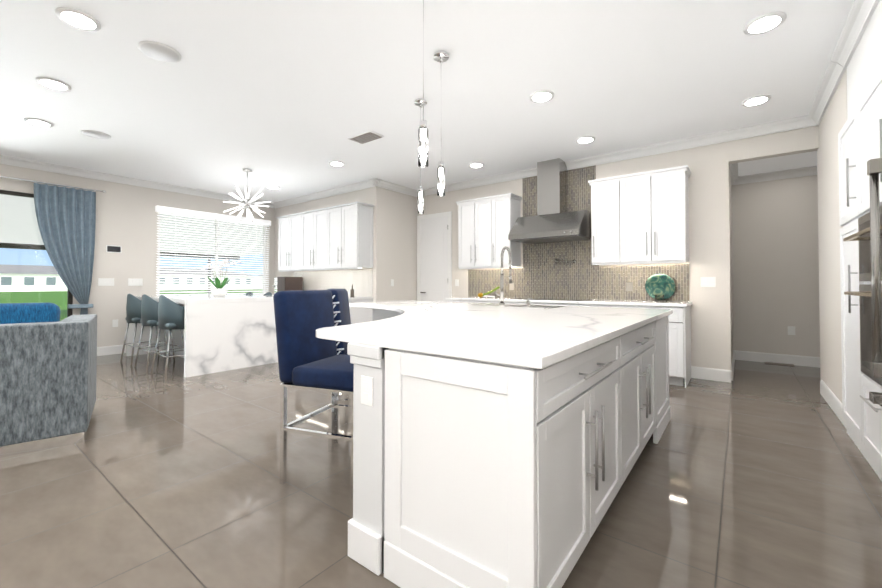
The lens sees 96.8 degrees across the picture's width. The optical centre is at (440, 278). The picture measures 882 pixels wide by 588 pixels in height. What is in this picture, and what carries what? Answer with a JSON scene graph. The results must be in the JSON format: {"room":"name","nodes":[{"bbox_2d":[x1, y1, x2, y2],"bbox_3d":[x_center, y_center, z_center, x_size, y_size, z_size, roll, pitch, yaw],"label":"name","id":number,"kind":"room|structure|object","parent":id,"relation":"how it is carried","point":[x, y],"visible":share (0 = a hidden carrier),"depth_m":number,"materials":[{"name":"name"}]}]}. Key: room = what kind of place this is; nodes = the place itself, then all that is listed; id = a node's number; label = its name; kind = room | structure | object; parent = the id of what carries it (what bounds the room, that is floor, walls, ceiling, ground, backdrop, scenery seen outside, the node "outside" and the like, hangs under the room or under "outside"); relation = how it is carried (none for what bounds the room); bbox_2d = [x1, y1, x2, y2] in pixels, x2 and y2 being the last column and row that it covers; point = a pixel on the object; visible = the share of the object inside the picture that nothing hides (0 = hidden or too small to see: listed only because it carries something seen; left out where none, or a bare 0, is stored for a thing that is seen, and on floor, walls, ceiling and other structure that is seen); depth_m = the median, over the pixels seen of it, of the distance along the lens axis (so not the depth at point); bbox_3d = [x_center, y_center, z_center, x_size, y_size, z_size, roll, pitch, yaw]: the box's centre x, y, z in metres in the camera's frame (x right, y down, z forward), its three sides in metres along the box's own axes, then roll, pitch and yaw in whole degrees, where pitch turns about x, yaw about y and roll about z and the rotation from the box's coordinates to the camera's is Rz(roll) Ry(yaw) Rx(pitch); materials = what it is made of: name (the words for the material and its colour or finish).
{"room":"kitchen","nodes":[
{"label":"kitchen","id":0,"kind":"room"},
{"bbox_2d":[0,164,274,346],"bbox_3d":[-6.145,-0.238,5.378,0.120,2.900,8.500,-1,-1,37],"label":"wall","id":1,"kind":"structure","parent":0,"point":[126,217],"depth_m":6.45,"materials":[{"name":"white paint"}]},
{"bbox_2d":[0,190,72,317],"bbox_3d":[-6.585,-0.017,4.799,0.060,2.440,3.050,-1,-1,37],"label":"window","id":2,"kind":"structure","parent":1,"relation":"attached to","point":[69,299],"depth_m":5.61,"materials":[{"name":"glass"}]},
{"bbox_2d":[0,176,105,192],"bbox_3d":[-6.474,-1.398,4.767,0.117,0.040,3.700,-1,-1,37],"label":"curtain rod","id":3,"kind":"object","parent":1,"relation":"attached to","point":[103,191],"visible":1,"depth_m":5.72,"materials":[{"name":"silver metal"}]},
{"bbox_2d":[34,183,95,314],"bbox_3d":[-5.598,-0.082,5.827,0.100,2.560,0.680,-1,-1,37],"label":"curtain","id":4,"kind":"object","parent":3,"relation":"hanging from","point":[66,218],"visible":0.79,"depth_m":5.88,"materials":[{"name":"blue fabric"}]},
{"bbox_2d":[98,278,113,285],"bbox_3d":[-5.369,0.056,6.279,0.009,0.120,0.200,-1,-1,37],"label":"light switch","id":5,"kind":"object","parent":1,"relation":"attached to","point":[110,281],"depth_m":6.27,"materials":[{"name":"white plastic"}]},
{"bbox_2d":[97,345,125,355],"bbox_3d":[-4.616,1.170,7.241,0.018,0.140,3.250,-1,-1,37],"label":"baseboard","id":6,"kind":"structure","parent":1,"relation":"attached to","point":[109,350],"depth_m":6.30,"materials":[{"name":"white wood"}]},
{"bbox_2d":[106,245,121,252],"bbox_3d":[-5.312,-0.479,6.357,0.014,0.120,0.200,-1,-1,37],"label":"thermostat","id":7,"kind":"object","parent":1,"relation":"attached to","point":[109,248],"depth_m":6.35,"materials":[{"name":"black plastic"}]},
{"bbox_2d":[112,319,117,326],"bbox_3d":[-5.296,0.727,6.364,0.008,0.120,0.075,-1,-1,37],"label":"electrical outlet","id":8,"kind":"object","parent":1,"relation":"attached to","point":[114,322],"depth_m":6.36,"materials":[{"name":"white plastic"}]},
{"bbox_2d":[128,278,142,285],"bbox_3d":[-5.138,0.060,6.581,0.009,0.120,0.200,-1,-1,37],"label":"light switch","id":9,"kind":"object","parent":1,"relation":"attached to","point":[131,282],"depth_m":6.58,"materials":[{"name":"white plastic"}]},
{"bbox_2d":[0,155,274,207],"bbox_3d":[-6.124,-1.638,5.258,0.085,0.105,8.300,-1,-1,37],"label":"crown molding","id":10,"kind":"structure","parent":1,"relation":"attached to","point":[30,164],"depth_m":6.34,"materials":[{"name":"white"}]},
{"bbox_2d":[158,212,265,294],"bbox_3d":[-4.387,-0.429,7.663,0.140,1.590,1.984,-1,-1,37],"label":"window","id":11,"kind":"structure","parent":1,"relation":"in","point":[263,249],"depth_m":7.65,"materials":[{"name":"white"}]},
{"bbox_2d":[155,205,270,294],"bbox_3d":[-4.316,-0.430,7.609,0.073,1.650,2.080,-1,-1,37],"label":"window blinds","id":12,"kind":"object","parent":11,"relation":"attached to","point":[204,215],"visible":0.9,"depth_m":7.44,"materials":[{"name":"white plastic"}]},
{"bbox_2d":[275,186,416,301],"bbox_3d":[-2.010,-0.198,8.050,3.200,2.900,1.170,-1,-1,37],"label":"wall","id":13,"kind":"structure","parent":0,"point":[395,235],"depth_m":7.04,"materials":[{"name":"white paint"}]},
{"bbox_2d":[277,213,316,271],"bbox_3d":[-2.809,-0.698,7.710,0.854,1.070,0.350,-1,-1,37],"label":"upper cabinet","id":14,"kind":"object","parent":13,"relation":"attached to","point":[289,246],"depth_m":7.57,"materials":[{"name":"white wood"}]},
{"bbox_2d":[301,207,328,268],"bbox_3d":[-2.207,-0.705,7.249,0.918,1.070,0.350,-1,-1,37],"label":"upper cabinet","id":15,"kind":"object","parent":13,"relation":"attached to","point":[314,223],"depth_m":7.08,"materials":[{"name":"white wood"}]},
{"bbox_2d":[274,178,379,207],"bbox_3d":[-2.357,-1.603,7.548,3.285,0.105,0.085,-1,-1,37],"label":"crown molding","id":16,"kind":"structure","parent":13,"relation":"attached to","point":[334,191],"depth_m":7.35,"materials":[{"name":"white"}]},
{"bbox_2d":[294,270,372,296],"bbox_3d":[-2.103,0.089,7.372,2.370,0.462,0.010,-1,-1,37],"label":"backsplash","id":17,"kind":"structure","parent":13,"relation":"attached to","point":[361,281],"depth_m":7.15,"materials":[{"name":"beige tile"}]},
{"bbox_2d":[329,201,372,268],"bbox_3d":[-1.600,-0.712,6.785,0.866,1.070,0.350,-1,-1,37],"label":"upper cabinet","id":18,"kind":"object","parent":13,"relation":"attached to","point":[338,237],"depth_m":6.57,"materials":[{"name":"white wood"}]},
{"bbox_2d":[373,179,417,196],"bbox_3d":[-0.768,-1.612,6.992,0.085,0.105,1.135,-1,-1,37],"label":"crown molding","id":19,"kind":"structure","parent":13,"relation":"attached to","point":[397,188],"depth_m":6.95,"materials":[{"name":"white wood"}]},
{"bbox_2d":[0,0,853,202],"bbox_3d":[-1.932,-1.762,3.815,12.000,0.100,12.100,-1,-1,37],"label":"ceiling","id":20,"kind":"structure","parent":0,"point":[289,98],"depth_m":3.43,"materials":[{"name":"white paint"}]},
{"bbox_2d":[24,118,52,126],"bbox_3d":[-4.382,-1.698,4.265,0.225,0.014,0.225,0,-1,-2],"label":"recessed light","id":21,"kind":"object","parent":20,"relation":"in","point":[38,122],"depth_m":4.24,"materials":[{"name":"white plastic"}]},
{"bbox_2d":[35,77,70,90],"bbox_3d":[-3.409,-1.711,3.446,0.225,0.014,0.225,-1,-1,31],"label":"recessed light","id":22,"kind":"object","parent":20,"relation":"in","point":[51,83],"depth_m":3.43,"materials":[{"name":"white plastic"}]},
{"bbox_2d":[55,7,100,31],"bbox_3d":[-2.413,-1.723,2.609,0.225,0.014,0.225,0,-1,28],"label":"recessed light","id":23,"kind":"object","parent":20,"relation":"in","point":[78,19],"depth_m":2.59,"materials":[{"name":"white plastic"}]},
{"bbox_2d":[81,130,110,138],"bbox_3d":[-4.064,-1.694,4.614,0.268,0.012,0.268,0,-1,-8],"label":"ceiling speaker","id":24,"kind":"object","parent":20,"relation":"attached to","point":[94,134],"depth_m":4.59,"materials":[{"name":"white plastic"}]},
{"bbox_2d":[138,41,180,62],"bbox_3d":[-2.134,-1.719,2.974,0.268,0.012,0.268,0,-1,-8],"label":"ceiling speaker","id":25,"kind":"object","parent":20,"relation":"attached to","point":[158,51],"depth_m":2.95,"materials":[{"name":"white plastic"}]},
{"bbox_2d":[223,168,270,223],"bbox_3d":[-2.970,-1.249,6.002,0.626,0.859,0.656,-1,-1,37],"label":"sputnik chandelier","id":26,"kind":"object","parent":20,"relation":"hanging from","point":[247,203],"visible":1,"depth_m":5.97,"materials":[{"name":"silver metal"}]},
{"bbox_2d":[267,186,279,188],"bbox_3d":[-3.050,-1.655,7.124,0.225,0.014,0.225,0,-1,13],"label":"recessed light","id":27,"kind":"object","parent":20,"relation":"in","point":[270,187],"depth_m":7.09,"materials":[{"name":"white plastic"}]},
{"bbox_2d":[329,161,344,165],"bbox_3d":[-1.521,-1.676,5.716,0.225,0.014,0.225,0,-1,28],"label":"recessed light","id":28,"kind":"object","parent":20,"relation":"in","point":[334,163],"depth_m":5.68,"materials":[{"name":"white"}]},
{"bbox_2d":[348,130,383,143],"bbox_3d":[-0.901,-1.691,4.700,0.400,0.016,0.220,-1,-1,37],"label":"ceiling vent","id":29,"kind":"object","parent":20,"relation":"in","point":[365,137],"visible":1,"depth_m":4.67,"materials":[{"name":"white metal"}]},
{"bbox_2d":[415,98,426,213],"bbox_3d":[-0.196,-1.168,3.768,0.120,1.090,0.120,-1,-1,37],"label":"pendant light","id":30,"kind":"object","parent":20,"relation":"hanging from","point":[418,101],"visible":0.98,"depth_m":3.74,"materials":[{"name":"glass"}]},
{"bbox_2d":[418,0,427,167],"bbox_3d":[-0.102,-1.191,2.257,0.120,1.090,0.120,-1,-1,37],"label":"pendant light","id":31,"kind":"object","parent":20,"relation":"hanging from","point":[422,146],"visible":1,"depth_m":2.23,"materials":[{"name":"glass"}]},
{"bbox_2d":[433,50,448,196],"bbox_3d":[0.001,-1.179,3.006,0.120,1.090,0.120,-1,-1,37],"label":"pendant light","id":32,"kind":"object","parent":20,"relation":"hanging from","point":[441,56],"visible":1,"depth_m":2.98,"materials":[{"name":"glass"}]},
{"bbox_2d":[469,162,483,167],"bbox_3d":[0.523,-1.675,5.788,0.225,0.014,0.225,0,-1,13],"label":"recessed light","id":33,"kind":"object","parent":20,"relation":"in","point":[474,165],"depth_m":5.78,"materials":[{"name":"white"}]},
{"bbox_2d":[530,90,553,102],"bbox_3d":[0.947,-1.707,3.676,0.225,0.014,0.225,0,-1,28],"label":"recessed light","id":34,"kind":"object","parent":20,"relation":"in","point":[541,96],"depth_m":3.66,"materials":[{"name":"white plastic"}]},
{"bbox_2d":[576,136,594,143],"bbox_3d":[1.764,-1.691,4.776,0.225,0.014,0.225,-1,-1,31],"label":"recessed light","id":35,"kind":"object","parent":20,"relation":"in","point":[586,139],"depth_m":4.76,"materials":[{"name":"white"}]},
{"bbox_2d":[741,95,770,106],"bbox_3d":[3.026,-1.706,3.760,0.225,0.014,0.225,0,-1,-2],"label":"recessed light","id":36,"kind":"object","parent":20,"relation":"in","point":[760,99],"depth_m":3.74,"materials":[{"name":"white plastic"}]},
{"bbox_2d":[743,12,786,34],"bbox_3d":[2.189,-1.723,2.650,0.225,0.014,0.225,-1,-1,31],"label":"recessed light","id":37,"kind":"object","parent":20,"relation":"in","point":[761,24],"depth_m":2.63,"materials":[{"name":"white plastic"}]},
{"bbox_2d":[0,353,881,587],"bbox_3d":[-1.932,1.237,3.769,12.000,0.100,12.100,-1,-1,37],"label":"floor","id":38,"kind":"structure","parent":0,"point":[752,474],"depth_m":2.09,"materials":[{"name":"tile"}]},
{"bbox_2d":[0,314,96,457],"bbox_3d":[-3.735,0.738,2.471,2.300,0.860,0.980,1,-1,-39],"label":"sofa","id":39,"kind":"object","parent":38,"relation":"on","point":[48,371],"visible":1,"depth_m":2.68,"materials":[{"name":"grey fabric"}]},
{"bbox_2d":[0,302,60,323],"bbox_3d":[-3.232,0.444,2.947,0.520,0.515,0.215,1,-1,-31],"label":"sofa pillow","id":40,"kind":"object","parent":39,"relation":"on","point":[11,313],"visible":0.44,"depth_m":2.97,"materials":[{"name":"blue fabric"}]},
{"bbox_2d":[120,293,170,364],"bbox_3d":[-4.391,0.719,5.829,0.513,1.002,0.492,-1,-1,37],"label":"bar stool","id":41,"kind":"object","parent":38,"relation":"on","point":[133,309],"visible":0.69,"depth_m":5.61,"materials":[{"name":"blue leather"}]},
{"bbox_2d":[134,294,183,370],"bbox_3d":[-3.875,0.713,5.434,0.513,1.002,0.492,-1,-1,37],"label":"bar stool","id":42,"kind":"object","parent":38,"relation":"on","point":[149,311],"visible":0.81,"depth_m":5.21,"materials":[{"name":"blue leather"}]},
{"bbox_2d":[151,295,184,378],"bbox_3d":[-3.359,0.707,5.039,0.513,1.002,0.492,-1,-1,37],"label":"bar stool","id":43,"kind":"object","parent":38,"relation":"on","point":[170,315],"visible":0.75,"depth_m":4.82,"materials":[{"name":"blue leather"}]},
{"bbox_2d":[126,294,277,377],"bbox_3d":[-3.592,0.747,6.067,2.380,0.950,1.480,-1,-1,37],"label":"bar counter","id":44,"kind":"object","parent":38,"relation":"on","point":[227,332],"visible":0.69,"depth_m":5.23,"materials":[{"name":"stone"}]},
{"bbox_2d":[201,259,240,296],"bbox_3d":[-3.307,-0.016,5.840,0.507,0.565,0.505,-1,-1,37],"label":"planter","id":45,"kind":"object","parent":44,"relation":"on","point":[217,292],"visible":1,"depth_m":5.79,"materials":[{"name":"white ceramic"}]},
{"bbox_2d":[273,290,353,499],"bbox_3d":[-0.629,0.619,2.376,0.572,1.094,0.480,0,-1,20],"label":"counter chair","id":46,"kind":"object","parent":38,"relation":"on","point":[308,359],"visible":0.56,"depth_m":2.24,"materials":[{"name":"blue fabric"}]},
{"bbox_2d":[327,288,344,419],"bbox_3d":[-0.720,0.637,3.566,0.572,1.094,0.480,0,-1,-29],"label":"counter chair","id":47,"kind":"object","parent":38,"relation":"on","point":[344,394],"visible":0.08,"depth_m":3.26,"materials":[{"name":"blue fabric"}]},
{"bbox_2d":[329,289,351,446],"bbox_3d":[-0.547,0.628,2.987,0.572,1.094,0.502,0,-1,-5],"label":"counter chair","id":48,"kind":"object","parent":38,"relation":"on","point":[341,308],"visible":0.38,"depth_m":2.75,"materials":[{"name":"blue fabric"}]},
{"bbox_2d":[349,299,372,323],"bbox_3d":[-1.682,0.788,6.655,0.867,0.884,0.620,-1,-1,37],"label":"base cabinet","id":49,"kind":"object","parent":38,"relation":"on","point":[360,315],"depth_m":6.38,"materials":[{"name":"white wood"}]},
{"bbox_2d":[272,295,372,299],"bbox_3d":[-2.294,0.335,7.112,2.420,0.035,0.626,-1,-1,37],"label":"countertop","id":50,"kind":"structure","parent":49,"relation":"on","point":[355,298],"depth_m":6.39,"materials":[{"name":"stone"}]},
{"bbox_2d":[273,277,302,293],"bbox_3d":[-3.011,0.146,7.659,0.420,0.360,0.420,-1,-1,37],"label":"microwave oven","id":51,"kind":"object","parent":50,"relation":"on","point":[288,283],"visible":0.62,"depth_m":7.54,"materials":[{"name":"grey"}]},
{"bbox_2d":[350,284,353,296],"bbox_3d":[-1.506,0.206,6.645,0.060,0.210,0.060,-1,-1,37],"label":"bottle","id":52,"kind":"object","parent":50,"relation":"on","point":[352,292],"visible":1,"depth_m":6.63,"materials":[{"name":"brown"}]},
{"bbox_2d":[347,308,669,587],"bbox_3d":[-0.012,0.734,3.080,2.896,0.885,2.766,-1,-1,37],"label":"kitchen island","id":53,"kind":"object","parent":38,"relation":"on","point":[468,473],"visible":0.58,"depth_m":1.40,"materials":[{"name":"white wood"}]},
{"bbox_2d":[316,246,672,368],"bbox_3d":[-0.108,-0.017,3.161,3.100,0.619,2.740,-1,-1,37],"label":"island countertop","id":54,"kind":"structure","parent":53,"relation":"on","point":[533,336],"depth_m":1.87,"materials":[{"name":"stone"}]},
{"bbox_2d":[447,300,690,387],"bbox_3d":[1.554,0.770,5.475,3.232,0.885,0.666,-1,-1,37],"label":"base cabinet","id":55,"kind":"object","parent":38,"relation":"on","point":[679,318],"visible":0.15,"depth_m":4.35,"materials":[{"name":"white wood"}]},
{"bbox_2d":[445,297,691,306],"bbox_3d":[1.557,0.308,5.488,3.270,0.041,0.627,-1,-1,37],"label":"countertop","id":56,"kind":"structure","parent":55,"relation":"on","point":[614,302],"depth_m":5.07,"materials":[{"name":"stone"}]},
{"bbox_2d":[478,286,499,297],"bbox_3d":[0.753,0.209,6.154,0.390,0.183,0.086,-1,-1,34],"label":"glass sculpture","id":57,"kind":"object","parent":56,"relation":"on","point":[486,294],"visible":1,"depth_m":6.15,"materials":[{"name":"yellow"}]},
{"bbox_2d":[645,274,675,301],"bbox_3d":[2.724,0.111,4.868,0.336,0.346,0.124,-1,-1,37],"label":"art","id":58,"kind":"object","parent":56,"relation":"on","point":[660,287],"visible":1,"depth_m":4.84,"materials":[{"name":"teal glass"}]},
{"bbox_2d":[838,106,866,459],"bbox_3d":[3.144,0.009,2.593,0.706,2.320,0.610,-1,-1,37],"label":"pantry cabinet","id":59,"kind":"object","parent":38,"relation":"on","point":[849,215],"visible":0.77,"depth_m":2.77,"materials":[{"name":"white wood"}]},
{"bbox_2d":[843,68,881,480],"bbox_3d":[2.708,0.001,2.051,0.740,2.320,0.780,-1,-1,37],"label":"tall cabinet","id":60,"kind":"object","parent":38,"relation":"on","point":[869,125],"visible":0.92,"depth_m":2.37,"materials":[{"name":"white wood"}]},
{"bbox_2d":[867,158,881,406],"bbox_3d":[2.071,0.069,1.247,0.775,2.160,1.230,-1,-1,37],"label":"wall oven","id":61,"kind":"object","parent":60,"relation":"in","point":[874,168],"visible":1,"depth_m":1.88,"materials":[{"name":"grey metal"}]},
{"bbox_2d":[417,125,818,369],"bbox_3d":[1.784,-0.232,5.809,5.550,2.900,0.120,-1,-1,37],"label":"wall","id":62,"kind":"structure","parent":0,"point":[709,218],"depth_m":4.68,"materials":[{"name":"white paint"}]},
{"bbox_2d":[417,211,451,301],"bbox_3d":[-0.145,0.024,7.160,0.800,2.430,0.069,-1,-1,37],"label":"door","id":63,"kind":"structure","parent":62,"relation":"attached to","point":[434,257],"depth_m":7.17,"materials":[{"name":"white wood"}]},
{"bbox_2d":[417,167,536,196],"bbox_3d":[0.532,-1.617,6.659,2.555,0.105,0.085,-1,-1,37],"label":"crown molding","id":64,"kind":"structure","parent":62,"relation":"attached to","point":[520,174],"depth_m":6.48,"materials":[{"name":"white wood"}]},
{"bbox_2d":[456,193,521,268],"bbox_3d":[0.753,-0.717,6.280,1.010,1.115,0.396,-1,-1,37],"label":"upper cabinet","id":65,"kind":"object","parent":62,"relation":"attached to","point":[486,224],"visible":0.98,"depth_m":6.12,"materials":[{"name":"white wood"}]},
{"bbox_2d":[468,268,522,297],"bbox_3d":[0.874,0.074,6.418,1.020,0.462,0.012,-1,-1,37],"label":"backsplash","id":66,"kind":"structure","parent":62,"relation":"attached to","point":[483,281],"depth_m":6.42,"materials":[{"name":"tile"}]},
{"bbox_2d":[522,176,536,243],"bbox_3d":[1.425,-1.056,6.013,0.368,1.025,0.012,-1,-1,37],"label":"backsplash","id":67,"kind":"structure","parent":62,"relation":"attached to","point":[529,186],"depth_m":6.05,"materials":[{"name":"tile"}]},
{"bbox_2d":[508,158,590,243],"bbox_3d":[1.540,-1.115,5.545,1.000,1.141,0.614,-1,-1,37],"label":"range hood","id":68,"kind":"object","parent":62,"relation":"attached to","point":[553,220],"visible":1,"depth_m":5.50,"materials":[{"name":"silver metal"}]},
{"bbox_2d":[523,239,598,299],"bbox_3d":[1.731,-0.126,5.765,1.138,0.843,0.012,-1,-1,37],"label":"backsplash","id":69,"kind":"structure","parent":62,"relation":"attached to","point":[545,275],"depth_m":5.74,"materials":[{"name":"tile"}]},
{"bbox_2d":[555,258,575,265],"bbox_3d":[1.782,-0.240,5.633,0.287,0.110,0.136,-1,-1,37],"label":"pot filler","id":70,"kind":"object","parent":69,"relation":"attached to","point":[566,261],"visible":0.96,"depth_m":5.61,"materials":[{"name":"silver metal"}]},
{"bbox_2d":[567,165,595,211],"bbox_3d":[1.997,-1.063,5.576,0.403,1.025,0.012,-1,-1,37],"label":"backsplash","id":71,"kind":"structure","parent":62,"relation":"attached to","point":[578,192],"depth_m":5.58,"materials":[{"name":"tile"}]},
{"bbox_2d":[626,282,632,290],"bbox_3d":[2.488,0.108,5.169,0.075,0.120,0.008,-1,-1,37],"label":"outlet","id":72,"kind":"object","parent":62,"relation":"attached to","point":[629,286],"depth_m":5.17,"materials":[{"name":"white plastic"}]},
{"bbox_2d":[588,165,690,264],"bbox_3d":[2.489,-0.738,4.952,1.120,1.115,0.396,-1,-1,37],"label":"upper cabinet","id":73,"kind":"object","parent":62,"relation":"attached to","point":[640,218],"visible":1,"depth_m":4.79,"materials":[{"name":"white wood"}]},
{"bbox_2d":[599,264,688,301],"bbox_3d":[2.605,0.054,5.093,1.060,0.462,0.012,-1,-1,37],"label":"backsplash","id":74,"kind":"structure","parent":62,"relation":"attached to","point":[613,280],"depth_m":5.12,"materials":[{"name":"tile"}]},
{"bbox_2d":[565,115,816,169],"bbox_3d":[2.871,-1.644,4.870,2.655,0.105,0.085,-1,-1,37],"label":"crown molding","id":75,"kind":"structure","parent":62,"relation":"attached to","point":[799,122],"depth_m":4.69,"materials":[{"name":"white wood"}]},
{"bbox_2d":[701,277,715,286],"bbox_3d":[3.178,0.041,4.657,0.150,0.120,0.009,-1,-1,37],"label":"light switch","id":76,"kind":"object","parent":62,"relation":"attached to","point":[708,281],"depth_m":4.65,"materials":[{"name":"white plastic"}]},
{"bbox_2d":[691,366,730,382],"bbox_3d":[3.183,1.130,4.631,0.400,0.140,0.018,-1,-1,37],"label":"baseboard","id":77,"kind":"structure","parent":62,"relation":"attached to","point":[713,374],"depth_m":4.62,"materials":[{"name":"white wood"}]},
{"bbox_2d":[729,151,819,365],"bbox_3d":[4.643,-0.247,4.799,1.980,2.900,1.750,-1,-1,37],"label":"wall","id":78,"kind":"structure","parent":0,"point":[774,273],"depth_m":5.59,"materials":[{"name":"white paint"}]},
{"bbox_2d":[731,350,734,380],"bbox_3d":[3.923,1.140,5.253,0.018,0.140,1.630,-1,-1,37],"label":"baseboard","id":79,"kind":"structure","parent":78,"relation":"attached to","point":[732,367],"depth_m":4.81,"materials":[{"name":"white wood"}]},
{"bbox_2d":[729,163,737,184],"bbox_3d":[3.950,-1.478,5.273,0.085,0.105,1.630,-1,-1,37],"label":"crown molding","id":80,"kind":"structure","parent":78,"relation":"attached to","point":[734,171],"depth_m":5.39,"materials":[{"name":"white"}]},
{"bbox_2d":[733,166,816,184],"bbox_3d":[4.886,-1.474,5.529,1.260,0.105,0.085,-1,-1,37],"label":"crown molding","id":81,"kind":"structure","parent":78,"relation":"attached to","point":[784,174],"depth_m":5.59,"materials":[{"name":"white wood"}]},
{"bbox_2d":[734,350,819,367],"bbox_3d":[4.906,1.144,5.516,1.260,0.140,0.018,-1,-1,37],"label":"baseboard","id":82,"kind":"structure","parent":78,"relation":"attached to","point":[807,361],"depth_m":5.58,"materials":[{"name":"white wood"}]},
{"bbox_2d":[817,68,846,401],"bbox_3d":[1.441,-0.317,0.186,0.740,2.900,9.470,-1,-1,37],"label":"wall","id":83,"kind":"structure","parent":0,"point":[833,121],"depth_m":3.61,"materials":[{"name":"white paint"}]},
{"bbox_2d":[820,380,846,428],"bbox_3d":[3.534,1.113,3.524,0.018,0.140,1.350,-1,-1,37],"label":"baseboard","id":84,"kind":"structure","parent":83,"relation":"attached to","point":[833,401],"depth_m":3.51,"materials":[{"name":"white wood"}]},
{"bbox_2d":[808,0,879,125],"bbox_3d":[2.474,-1.684,2.236,0.085,0.105,4.750,-1,-1,37],"label":"crown molding","id":85,"kind":"structure","parent":83,"relation":"attached to","point":[861,12],"depth_m":2.89,"materials":[{"name":"white wood"}]},
{"bbox_2d":[847,0,881,118],"bbox_3d":[2.337,-1.458,1.482,0.610,0.578,3.390,-1,-1,37],"label":"soffit","id":86,"kind":"structure","parent":0,"point":[864,66],"depth_m":2.56,"materials":[{"name":"white paint"}]},
{"label":"outside","id":87,"kind":"structure","parent":0,"visible":0},
{"bbox_2d":[0,289,261,320],"bbox_3d":[-106.513,3.588,81.305,251.620,2.350,400.000,-1,-1,37],"label":"ground","id":88,"kind":"structure","parent":87,"point":[37,297],"depth_m":38.49,"materials":[{"name":"green plant"}]},
{"bbox_2d":[0,264,67,291],"bbox_3d":[-76.087,1.063,68.135,15.000,7.000,25.000,-1,-1,37],"label":"house","id":89,"kind":"structure","parent":88,"relation":"on","point":[42,286],"depth_m":66.39,"materials":[{"name":"white"}]},
{"bbox_2d":[160,268,255,288],"bbox_3d":[-59.445,1.293,93.176,15.000,7.300,25.000,-1,-1,37],"label":"house","id":90,"kind":"structure","parent":88,"relation":"on","point":[246,276],"depth_m":88.83,"materials":[{"name":"white"}]},
{"bbox_2d":[256,275,262,287],"bbox_3d":[-42.804,1.673,118.214,15.000,7.300,25.000,-1,-1,37],"label":"house","id":91,"kind":"structure","parent":88,"relation":"on","point":[259,281],"depth_m":109.40,"materials":[{"name":"white"}]},
{"bbox_2d":[0,194,262,293],"bbox_3d":[-11.382,-0.081,9.195,12.820,2.800,19.000,-1,-1,37],"label":"sky","id":92,"kind":"structure","parent":87,"point":[16,212],"depth_m":11.22,"materials":[{"name":"white"}]},
{"bbox_2d":[0,248,262,275],"bbox_3d":[-198.489,-54.063,152.561,0.001,125.000,600.000,-1,-1,37],"label":"sky","id":93,"kind":"structure","parent":87,"point":[23,254],"depth_m":177.48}
]}

